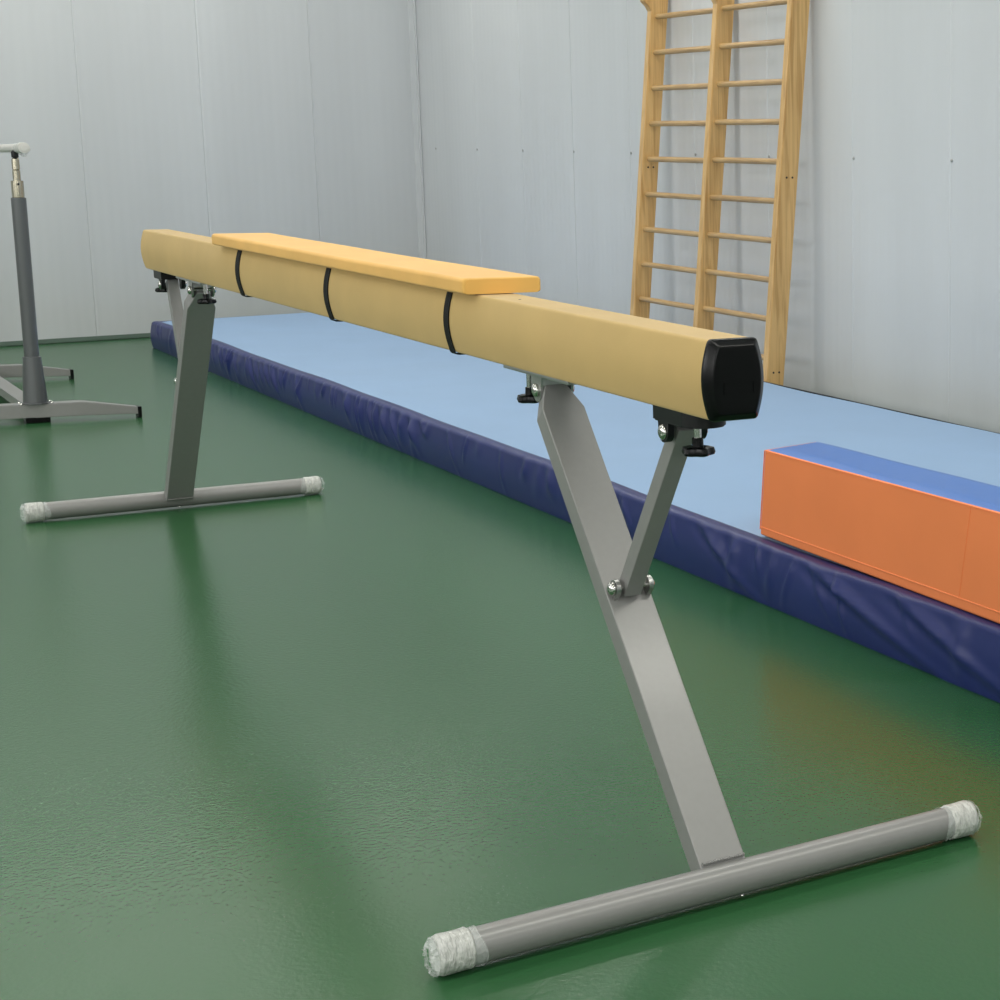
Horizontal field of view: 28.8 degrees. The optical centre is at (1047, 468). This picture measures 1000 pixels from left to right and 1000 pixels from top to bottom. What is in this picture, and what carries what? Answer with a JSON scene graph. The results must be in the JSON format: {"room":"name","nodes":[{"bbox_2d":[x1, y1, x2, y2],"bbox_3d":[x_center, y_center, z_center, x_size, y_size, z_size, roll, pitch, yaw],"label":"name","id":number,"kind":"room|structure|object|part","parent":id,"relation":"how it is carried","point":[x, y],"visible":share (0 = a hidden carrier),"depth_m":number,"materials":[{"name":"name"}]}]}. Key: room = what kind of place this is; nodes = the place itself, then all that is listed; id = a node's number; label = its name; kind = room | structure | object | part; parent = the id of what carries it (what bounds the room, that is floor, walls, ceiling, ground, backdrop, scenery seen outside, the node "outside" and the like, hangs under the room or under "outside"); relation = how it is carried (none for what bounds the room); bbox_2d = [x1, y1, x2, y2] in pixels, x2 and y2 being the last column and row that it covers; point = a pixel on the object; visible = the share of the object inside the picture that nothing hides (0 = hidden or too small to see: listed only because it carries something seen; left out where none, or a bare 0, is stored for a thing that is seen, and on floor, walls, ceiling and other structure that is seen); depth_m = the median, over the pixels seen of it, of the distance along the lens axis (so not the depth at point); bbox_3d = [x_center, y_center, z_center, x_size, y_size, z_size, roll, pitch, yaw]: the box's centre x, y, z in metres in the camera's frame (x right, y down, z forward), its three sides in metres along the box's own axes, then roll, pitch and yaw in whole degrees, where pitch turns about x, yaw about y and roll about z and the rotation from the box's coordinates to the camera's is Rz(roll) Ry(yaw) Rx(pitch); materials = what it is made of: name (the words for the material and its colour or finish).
{"room":"sports hall","nodes":[
{"label":"sports hall","id":0,"kind":"room"},
{"bbox_2d":[0,0,418,346],"bbox_3d":[-9.463,-2.881,11.070,0.061,4.600,11.848,10,14,42],"label":"wall","id":1,"kind":"structure","parent":0,"point":[292,118],"depth_m":14.03,"materials":[{"name":"white paint"}]},
{"bbox_2d":[0,333,150,345],"bbox_3d":[-9.437,-0.637,11.479,0.014,0.032,11.747,10,14,42],"label":"baseboard","id":2,"kind":"structure","parent":1,"relation":"attached to","point":[140,335],"depth_m":13.66,"materials":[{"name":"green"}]},
{"bbox_2d":[407,0,426,258],"bbox_3d":[-5.421,-3.560,15.301,0.052,4.590,0.050,-7,13,-37],"label":"trim","id":3,"kind":"structure","parent":1,"relation":"attached to","point":[411,3],"depth_m":15.41,"materials":[{"name":"grey metal"}]},
{"bbox_2d":[0,337,999,999],"bbox_3d":[-3.540,0.861,3.942,11.890,0.100,21.900,-7,13,-37],"label":"floor","id":4,"kind":"structure","parent":0,"point":[283,747],"depth_m":4.62,"materials":[{"name":"green rubber"}]},
{"bbox_2d":[0,143,141,423],"bbox_3d":[-6.093,-1.136,10.383,1.009,1.509,2.303,-7,13,-37],"label":"stand","id":5,"kind":"object","parent":4,"relation":"on","point":[32,405],"visible":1,"depth_m":9.70,"materials":[{"name":"silver metal"}]},
{"bbox_3d":[-6.132,-0.464,10.540,0.088,0.050,1.890,-7,13,-37],"label":"rail","id":6,"kind":"part","parent":5,"relation":"part of","materials":[{"name":"silver metal"}]},
{"bbox_3d":[-6.075,-1.839,10.266,0.057,0.078,2.300,-7,13,-38],"label":"rail","id":7,"kind":"part","parent":5,"relation":"part of","materials":[{"name":"white"}]},
{"bbox_3d":[-5.515,-1.028,9.650,0.073,0.860,0.073,-7,13,-37],"label":"post","id":8,"kind":"part","parent":5,"relation":"part of","materials":[{"name":"grey metal"}]},
{"bbox_2d":[23,229,978,975],"bbox_3d":[-2.170,-0.046,5.543,1.264,1.169,5.028,-7,13,-37],"label":"beam","id":9,"kind":"structure","parent":4,"relation":"on","point":[695,380],"depth_m":3.95,"materials":[{"name":"beige wood"}]},
{"bbox_3d":[-3.621,-0.744,7.330,0.070,0.037,0.067,-7,13,-37],"label":"knob","id":10,"kind":"part","parent":9,"relation":"part of","materials":[{"name":"black plastic"}]},
{"bbox_3d":[-3.459,-0.289,7.212,0.103,0.944,0.685,-7,13,-37],"label":"leg","id":11,"kind":"part","parent":9,"relation":"part of","materials":[{"name":"silver metal"}]},
{"bbox_3d":[-3.256,-0.727,6.880,0.094,0.008,0.390,-7,13,-37],"label":"mounting plate","id":12,"kind":"part","parent":9,"relation":"part of","materials":[{"name":"silver metal"}]},
{"bbox_3d":[-3.193,-0.645,6.791,0.070,0.037,0.067,-7,13,-37],"label":"knob","id":13,"kind":"part","parent":9,"relation":"part of","materials":[{"name":"black plastic"}]},
{"bbox_2d":[212,233,540,354],"bbox_3d":[-2.125,-0.559,5.454,0.203,0.208,2.480,-7,13,-37],"label":"pad","id":14,"kind":"object","parent":9,"relation":"on","point":[453,277],"visible":0.93,"depth_m":5.02,"materials":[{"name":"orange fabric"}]},
{"bbox_3d":[-1.251,-0.180,4.332,0.070,0.037,0.067,-7,13,-37],"label":"knob","id":15,"kind":"part","parent":9,"relation":"part of","materials":[{"name":"black plastic"}]},
{"bbox_3d":[-1.171,-0.227,4.239,0.094,0.008,0.390,-7,13,-37],"label":"mounting plate","id":16,"kind":"part","parent":9,"relation":"part of","materials":[{"name":"silver metal"}]},
{"bbox_3d":[-0.931,0.321,3.990,0.104,0.950,0.887,-7,12,-36],"label":"leg","id":17,"kind":"part","parent":9,"relation":"part of","materials":[{"name":"silver metal"}]},
{"bbox_3d":[-0.712,-0.046,3.646,0.070,0.037,0.067,-7,13,-37],"label":"knob","id":18,"kind":"part","parent":9,"relation":"part of","materials":[{"name":"black plastic"}]},
{"bbox_2d":[150,312,999,702],"bbox_3d":[-2.021,-0.193,9.102,2.140,0.222,13.359,-7,13,-37],"label":"mat","id":19,"kind":"object","parent":4,"relation":"on","point":[462,416],"visible":0.71,"depth_m":8.22,"materials":[{"name":"blue fabric"}]},
{"bbox_2d":[760,442,999,623],"bbox_3d":[-0.278,0.204,5.438,0.243,0.342,2.202,-7,12,-36],"label":"foam block","id":20,"kind":"object","parent":19,"relation":"on","point":[933,534],"visible":1,"depth_m":5.54,"materials":[{"name":"orange plastic"}]},
{"bbox_3d":[-0.263,0.058,5.397,0.232,0.040,2.155,-7,12,-36],"label":"panel","id":21,"kind":"part","parent":20,"relation":"part of","materials":[{"name":"blue plastic"}]},
{"bbox_2d":[415,0,999,432],"bbox_3d":[1.228,-1.987,6.975,0.061,4.600,21.600,-7,13,-37],"label":"wall","id":22,"kind":"structure","parent":0,"point":[894,297],"depth_m":10.73,"materials":[{"name":"white paint"}]},
{"bbox_2d":[435,148,952,161],"bbox_3d":[-1.375,-1.802,10.344,0.006,0.018,12.459,-7,13,-37],"label":"screws","id":23,"kind":"object","parent":22,"relation":"attached to","point":[853,158],"depth_m":10.71,"materials":[{"name":"silver metal"}]},
{"bbox_2d":[630,0,809,384],"bbox_3d":[-2.047,-1.764,10.931,0.350,2.680,1.863,-7,13,-37],"label":"wall bars","id":24,"kind":"object","parent":22,"relation":"attached to","point":[711,197],"visible":0.83,"depth_m":10.84,"materials":[{"name":"brown wood"}]}
]}

